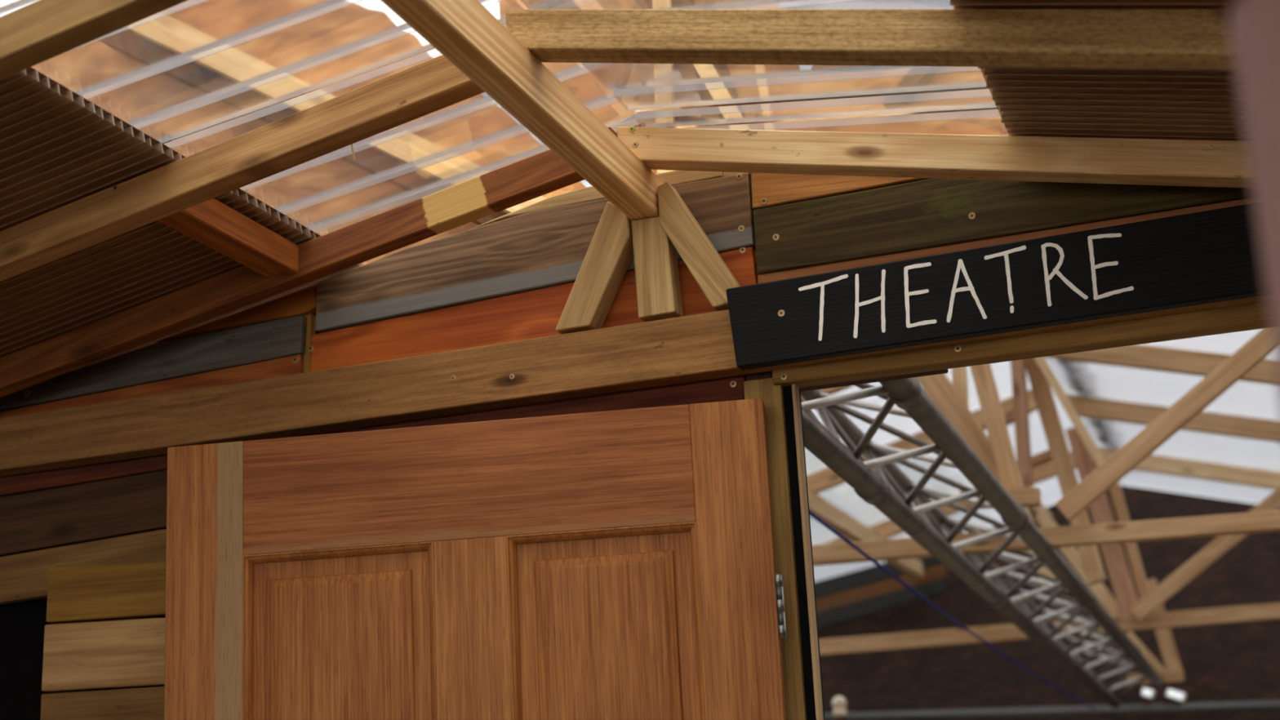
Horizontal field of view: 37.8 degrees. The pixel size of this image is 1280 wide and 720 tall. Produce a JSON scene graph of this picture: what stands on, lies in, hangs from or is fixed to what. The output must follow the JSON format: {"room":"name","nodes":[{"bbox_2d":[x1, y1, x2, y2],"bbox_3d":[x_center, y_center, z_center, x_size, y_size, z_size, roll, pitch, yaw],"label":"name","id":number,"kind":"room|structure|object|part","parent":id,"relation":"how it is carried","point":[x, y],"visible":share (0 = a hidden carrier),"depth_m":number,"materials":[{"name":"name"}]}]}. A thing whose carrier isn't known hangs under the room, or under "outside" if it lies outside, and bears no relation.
{"room":"theatre entrance porch","nodes":[
{"label":"theatre entrance porch","id":0,"kind":"room"},
{"bbox_2d":[0,133,1253,719],"bbox_3d":[0.234,0.879,2.433,5.200,2.422,0.076,-8,-15,18],"label":"wall","id":1,"kind":"structure","parent":0,"point":[511,277],"depth_m":2.80,"materials":[{"name":"brown wood"}]},
{"bbox_2d":[40,561,165,719],"bbox_3d":[-0.741,1.052,2.674,0.304,1.537,0.060,-8,-15,18],"label":"wooden planks","id":2,"kind":"object","parent":1,"relation":"attached to","point":[125,655],"visible":0.66,"depth_m":2.81,"materials":[{"name":"brown wood"}]},
{"bbox_2d":[164,398,786,719],"bbox_3d":[-0.194,1.072,2.380,0.863,2.025,0.042,-5,-15,7],"label":"door","id":3,"kind":"structure","parent":1,"relation":"in","point":[619,564],"depth_m":2.56,"materials":[{"name":"brown wood"}]},
{"bbox_3d":[-0.399,0.659,2.501,0.273,0.816,0.016,-5,-15,7],"label":"moulding","id":4,"kind":"part","parent":3,"relation":"part of","materials":[{"name":"brown wood"}]},
{"bbox_3d":[-0.397,0.661,2.511,0.281,0.824,0.020,-5,-15,7],"label":"panel","id":5,"kind":"part","parent":3,"relation":"part of","materials":[{"name":"brown wood"}]},
{"bbox_3d":[-0.241,0.172,2.611,0.639,0.164,0.042,-5,-15,7],"label":"rail","id":6,"kind":"part","parent":3,"relation":"part of","materials":[{"name":"brown wood"}]},
{"bbox_3d":[-0.032,0.627,2.453,0.262,0.816,0.016,-5,-15,7],"label":"moulding","id":7,"kind":"part","parent":3,"relation":"part of","materials":[{"name":"brown wood"}]},
{"bbox_3d":[-0.030,0.630,2.464,0.270,0.824,0.020,-5,-15,7],"label":"panel","id":8,"kind":"part","parent":3,"relation":"part of","materials":[{"name":"brown wood"}]},
{"bbox_2d":[0,181,1267,476],"bbox_3d":[-0.023,-0.098,2.686,2.690,0.297,0.047,-8,-15,18],"label":"truss","id":9,"kind":"object","parent":1,"relation":"attached to","point":[671,347],"visible":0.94,"depth_m":2.70,"materials":[{"name":"brown wood"}]},
{"bbox_2d":[380,0,662,220],"bbox_3d":[-0.568,-0.622,1.073,0.043,0.064,3.592,-8,-15,18],"label":"ridge beam","id":10,"kind":"structure","parent":9,"relation":"on","point":[464,32],"depth_m":2.27,"materials":[{"name":"brown wood"}]},
{"bbox_2d":[0,0,187,79],"bbox_3d":[-1.162,-0.179,2.158,1.900,0.429,0.038,-8,-15,18],"label":"rafter","id":11,"kind":"object","parent":10,"relation":"on","point":[36,33],"visible":1,"depth_m":2.00,"materials":[{"name":"brown wood"}]},
{"bbox_2d":[0,54,484,281],"bbox_3d":[-1.031,-0.081,2.558,1.880,0.425,0.045,-8,-15,18],"label":"rafter","id":12,"kind":"object","parent":10,"relation":"on","point":[433,85],"visible":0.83,"depth_m":2.40,"materials":[{"name":"brown wood"}]},
{"bbox_2d":[0,66,363,370],"bbox_3d":[-1.625,-0.312,1.509,1.358,0.286,3.449,-8,-15,18],"label":"sheet","id":13,"kind":"object","parent":12,"relation":"on","point":[59,148],"visible":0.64,"depth_m":2.62,"materials":[{"name":"brown metal"}]},
{"bbox_2d":[0,0,642,235],"bbox_3d":[-0.812,-0.628,1.222,0.747,0.158,3.435,-8,-15,18],"label":"sheet","id":14,"kind":"object","parent":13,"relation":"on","point":[192,76],"visible":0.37,"depth_m":2.35,"materials":[{"name":"clear plastic"}]},
{"bbox_2d":[157,198,298,277],"bbox_3d":[-0.581,-0.181,2.622,0.052,0.044,0.322,-8,-15,18],"label":"noggin","id":15,"kind":"object","parent":12,"relation":"attached to","point":[211,223],"visible":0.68,"depth_m":2.62,"materials":[{"name":"orange wood"}]},
{"bbox_2d":[0,126,617,397],"bbox_3d":[-0.913,-0.002,2.891,1.880,0.425,0.035,-8,-15,18],"label":"rafter","id":16,"kind":"object","parent":10,"relation":"on","point":[543,173],"visible":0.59,"depth_m":2.77,"materials":[{"name":"red wood"}]},
{"bbox_2d":[505,8,1235,69],"bbox_3d":[0.900,-0.324,1.897,2.211,0.494,0.047,-8,-15,18],"label":"rafter","id":17,"kind":"object","parent":10,"relation":"on","point":[1110,38],"visible":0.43,"depth_m":2.11,"materials":[{"name":"brown wood"}]},
{"bbox_2d":[949,0,1244,141],"bbox_3d":[0.750,-0.600,0.740,1.628,0.340,3.449,-8,-15,18],"label":"sheet","id":18,"kind":"object","parent":17,"relation":"on","point":[1168,104],"visible":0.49,"depth_m":2.29,"materials":[{"name":"brown metal"}]},
{"bbox_2d":[520,0,1008,134],"bbox_3d":[-0.211,-0.681,1.080,0.667,0.142,3.509,-8,-15,18],"label":"sheet","id":19,"kind":"object","parent":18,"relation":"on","point":[917,100],"visible":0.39,"depth_m":2.48,"materials":[{"name":"clear plastic"}]},
{"bbox_2d":[617,126,1251,188],"bbox_3d":[1.033,-0.231,2.285,2.217,0.493,0.046,-8,-15,18],"label":"rafter","id":20,"kind":"object","parent":10,"relation":"on","point":[1091,160],"visible":0.92,"depth_m":2.50,"materials":[{"name":"brown wood"}]},
{"bbox_3d":[0.025,-0.129,2.680,0.058,0.147,0.042,-8,-15,18],"label":"king post","id":21,"kind":"part","parent":9,"relation":"part of","materials":[{"name":"brown wood"}]},
{"bbox_2d":[725,203,1266,370],"bbox_3d":[0.486,-0.097,2.468,0.766,0.127,0.025,-8,-15,18],"label":"sign board","id":22,"kind":"object","parent":9,"relation":"attached to","point":[1210,256],"visible":1,"depth_m":2.46,"materials":[{"name":"black wood"}]},
{"bbox_2d":[743,302,1271,719],"bbox_3d":[0.689,0.961,2.246,1.019,2.123,0.088,-8,-15,18],"label":"door frame","id":23,"kind":"structure","parent":1,"relation":"attached to","point":[780,394],"depth_m":2.54,"materials":[{"name":"brown wood"}]},
{"bbox_2d":[320,133,1009,264],"bbox_3d":[-0.124,-0.429,3.050,2.906,0.836,0.124,-8,-15,18],"label":"wall","id":24,"kind":"structure","parent":0,"point":[578,185],"depth_m":3.07,"materials":[{"name":"brown wood"}]},
{"bbox_3d":[-0.776,-0.348,3.321,1.490,0.792,0.014,-8,-15,18],"label":"chipboard panel","id":25,"kind":"part","parent":24,"relation":"part of","materials":[{"name":"brown wood"}]},
{"bbox_3d":[0.243,-0.435,2.982,0.998,0.599,0.014,-8,-15,18],"label":"chipboard panel","id":26,"kind":"part","parent":24,"relation":"part of","materials":[{"name":"brown wood"}]},
{"bbox_2d":[804,442,981,582],"bbox_3d":[1.492,2.602,12.962,2.222,4.198,1.658,-8,-15,18],"label":"sheet","id":27,"kind":"object","parent":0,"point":[869,515],"visible":0.08,"depth_m":12.88,"materials":[{"name":"white plastic"}]},
{"bbox_2d":[812,327,1279,565],"bbox_3d":[1.002,0.224,4.908,1.483,0.580,0.240,-8,-15,18],"label":"roof truss","id":28,"kind":"object","parent":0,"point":[996,451],"visible":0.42,"depth_m":4.77,"materials":[{"name":"beige wood"}]},
{"bbox_2d":[817,484,1279,719],"bbox_3d":[2.385,2.055,8.646,5.800,3.018,0.020,-8,-15,18],"label":"wall","id":29,"kind":"structure","parent":0,"point":[1240,661],"depth_m":8.90,"materials":[{"name":"brown wood"}]},
{"bbox_3d":[1.382,2.244,8.955,1.230,2.909,0.020,-8,-15,18],"label":"chipboard panel","id":30,"kind":"part","parent":29,"relation":"part of","materials":[{"name":"brown wood"}]},
{"bbox_3d":[2.536,2.034,8.598,1.220,3.018,0.020,-8,-15,18],"label":"chipboard panel","id":31,"kind":"part","parent":29,"relation":"part of","materials":[{"name":"brown wood"}]},
{"bbox_3d":[-0.041,0.437,6.503,2.812,0.749,6.290,-8,-15,18],"label":"sheet","id":32,"kind":"object","parent":29,"relation":"on","visible":0},
{"bbox_2d":[800,385,854,401],"bbox_3d":[-0.107,0.355,6.032,2.570,0.740,0.045,-8,-15,18],"label":"rafter","id":33,"kind":"object","parent":32,"relation":"attached to","point":[831,390],"visible":0.02,"depth_m":5.83,"materials":[{"name":"beige wood"}]},
{"bbox_2d":[814,556,947,629],"bbox_3d":[1.051,1.142,9.068,0.923,0.393,0.030,-8,-15,18],"label":"planks","id":34,"kind":"object","parent":32,"relation":"attached to","point":[833,607],"visible":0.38,"depth_m":9.04,"materials":[{"name":"grey wood"}]},
{"bbox_2d":[806,389,1037,493],"bbox_3d":[0.283,0.619,7.136,2.570,0.740,0.045,-8,-15,18],"label":"rafter","id":35,"kind":"object","parent":32,"relation":"attached to","point":[824,479],"visible":0.02,"depth_m":6.94,"materials":[{"name":"beige wood"}]},
{"bbox_2d":[822,451,1076,544],"bbox_3d":[0.705,0.904,8.332,2.570,0.740,0.045,-8,-15,18],"label":"rafter","id":36,"kind":"object","parent":32,"relation":"attached to","point":[887,529],"visible":0.02,"depth_m":8.14,"materials":[{"name":"beige wood"}]},
{"bbox_2d":[807,487,923,577],"bbox_3d":[0.347,0.340,6.150,0.050,0.075,6.050,-8,-15,18],"label":"purlin","id":37,"kind":"object","parent":36,"relation":"attached to","point":[847,526],"visible":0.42,"depth_m":7.49,"materials":[{"name":"brown wood"}]},
{"bbox_2d":[1027,502,1052,528],"bbox_3d":[0.934,0.101,6.000,0.050,0.075,6.050,-8,-15,18],"label":"purlin","id":38,"kind":"object","parent":36,"relation":"attached to","point":[1034,511],"visible":0.08,"depth_m":8.34,"materials":[{"name":"brown wood"}]},
{"bbox_2d":[824,700,1279,719],"bbox_3d":[1.929,1.635,8.679,2.437,0.149,0.046,-8,-15,18],"label":"scaffold pole","id":39,"kind":"object","parent":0,"point":[1258,705],"visible":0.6,"depth_m":8.64,"materials":[{"name":"grey metal"}]},
{"bbox_2d":[1141,687,1155,698],"bbox_3d":[2.325,1.524,8.542,0.063,0.055,0.044,-10,-16,24],"label":"floodlight","id":40,"kind":"object","parent":39,"relation":"attached to","point":[1146,692],"visible":1,"depth_m":8.53,"materials":[{"name":"beige paint"}]},
{"bbox_2d":[1165,688,1186,702],"bbox_3d":[2.441,1.526,8.501,0.089,0.065,0.044,-10,-16,24],"label":"floodlight","id":41,"kind":"object","parent":39,"relation":"attached to","point":[1171,693],"visible":1,"depth_m":8.48,"materials":[{"name":"beige paint"}]},
{"bbox_2d":[1126,577,1184,686],"bbox_3d":[2.285,1.217,8.354,0.245,0.469,0.150,-8,-15,18],"label":"roof truss","id":42,"kind":"object","parent":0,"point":[1174,673],"visible":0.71,"depth_m":8.29,"materials":[{"name":"beige wood"}]},
{"bbox_3d":[0.610,2.291,3.010,28.000,0.060,30.000,-8,-15,18],"label":"floor","id":43,"kind":"structure","parent":0,"visible":0},
{"bbox_2d":[831,695,847,719],"bbox_3d":[0.742,2.099,6.270,0.052,1.919,0.052,-8,-15,18],"label":"post","id":44,"kind":"object","parent":43,"relation":"on","point":[838,703],"visible":1,"depth_m":6.48,"materials":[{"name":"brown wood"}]},
{"bbox_3d":[0.743,2.121,6.264,0.039,1.873,0.039,-8,-15,18],"label":"post","id":45,"kind":"part","parent":44,"relation":"part of","materials":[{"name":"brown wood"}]},
{"bbox_2d":[1220,0,1279,386],"bbox_3d":[0.310,0.461,0.580,0.093,2.300,0.093,-8,-15,18],"label":"porch post","id":46,"kind":"object","parent":43,"relation":"on","point":[1253,26],"visible":1,"depth_m":0.71,"materials":[{"name":"pink paint"}]},
{"bbox_3d":[2.614,0.078,5.651,2.812,0.749,6.290,-8,-15,18],"label":"sheet","id":47,"kind":"object","parent":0,"visible":0},
{"bbox_2d":[818,423,1279,655],"bbox_3d":[1.462,0.700,7.409,2.510,0.828,0.250,-8,-15,18],"label":"roof truss","id":48,"kind":"object","parent":47,"relation":"attached to","point":[1130,614],"visible":0.73,"depth_m":7.25,"materials":[{"name":"beige wood"}]},
{"bbox_2d":[800,377,1161,708],"bbox_3d":[1.176,0.684,5.596,0.348,0.422,5.981,-8,-15,18],"label":"lighting truss","id":49,"kind":"object","parent":48,"relation":"attached to","point":[925,522],"visible":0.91,"depth_m":4.29,"materials":[{"name":"metal"}]},
{"bbox_2d":[808,510,1093,708],"bbox_3d":[1.191,0.937,6.095,0.008,0.158,5.200,-8,-15,18],"label":"rope","id":50,"kind":"object","parent":49,"relation":"hanging from","point":[814,516],"visible":0.95,"depth_m":4.81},
{"bbox_2d":[1056,359,1126,449],"bbox_3d":[1.693,0.109,7.077,0.105,0.097,3.488,-8,-15,18],"label":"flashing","id":51,"kind":"object","parent":47,"relation":"on","point":[1082,380],"visible":0.38,"depth_m":7.03,"materials":[{"name":"grey metal"}]},
{"bbox_2d":[1044,344,1279,385],"bbox_3d":[2.507,0.107,5.603,2.570,0.740,0.045,-8,-15,18],"label":"rafter","id":52,"kind":"object","parent":47,"relation":"attached to","point":[1171,360],"visible":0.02,"depth_m":5.90,"materials":[{"name":"beige wood"}]},
{"bbox_2d":[1003,356,1106,586],"bbox_3d":[1.337,0.347,6.081,0.401,0.788,0.270,-8,-15,18],"label":"roof truss","id":53,"kind":"object","parent":52,"relation":"attached to","point":[1041,376],"visible":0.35,"depth_m":6.04,"materials":[{"name":"beige wood"}]},
{"bbox_2d":[1066,394,1279,442],"bbox_3d":[2.832,0.327,6.523,2.570,0.740,0.045,-8,-15,18],"label":"rafter","id":54,"kind":"object","parent":47,"relation":"attached to","point":[1251,428],"visible":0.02,"depth_m":6.81,"materials":[{"name":"beige wood"}]},
{"bbox_2d":[1097,447,1279,489],"bbox_3d":[3.195,0.573,7.554,2.570,0.740,0.045,-8,-15,18],"label":"rafter","id":55,"kind":"object","parent":47,"relation":"attached to","point":[1251,477],"visible":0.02,"depth_m":7.84,"materials":[{"name":"brown wood"}]}
]}

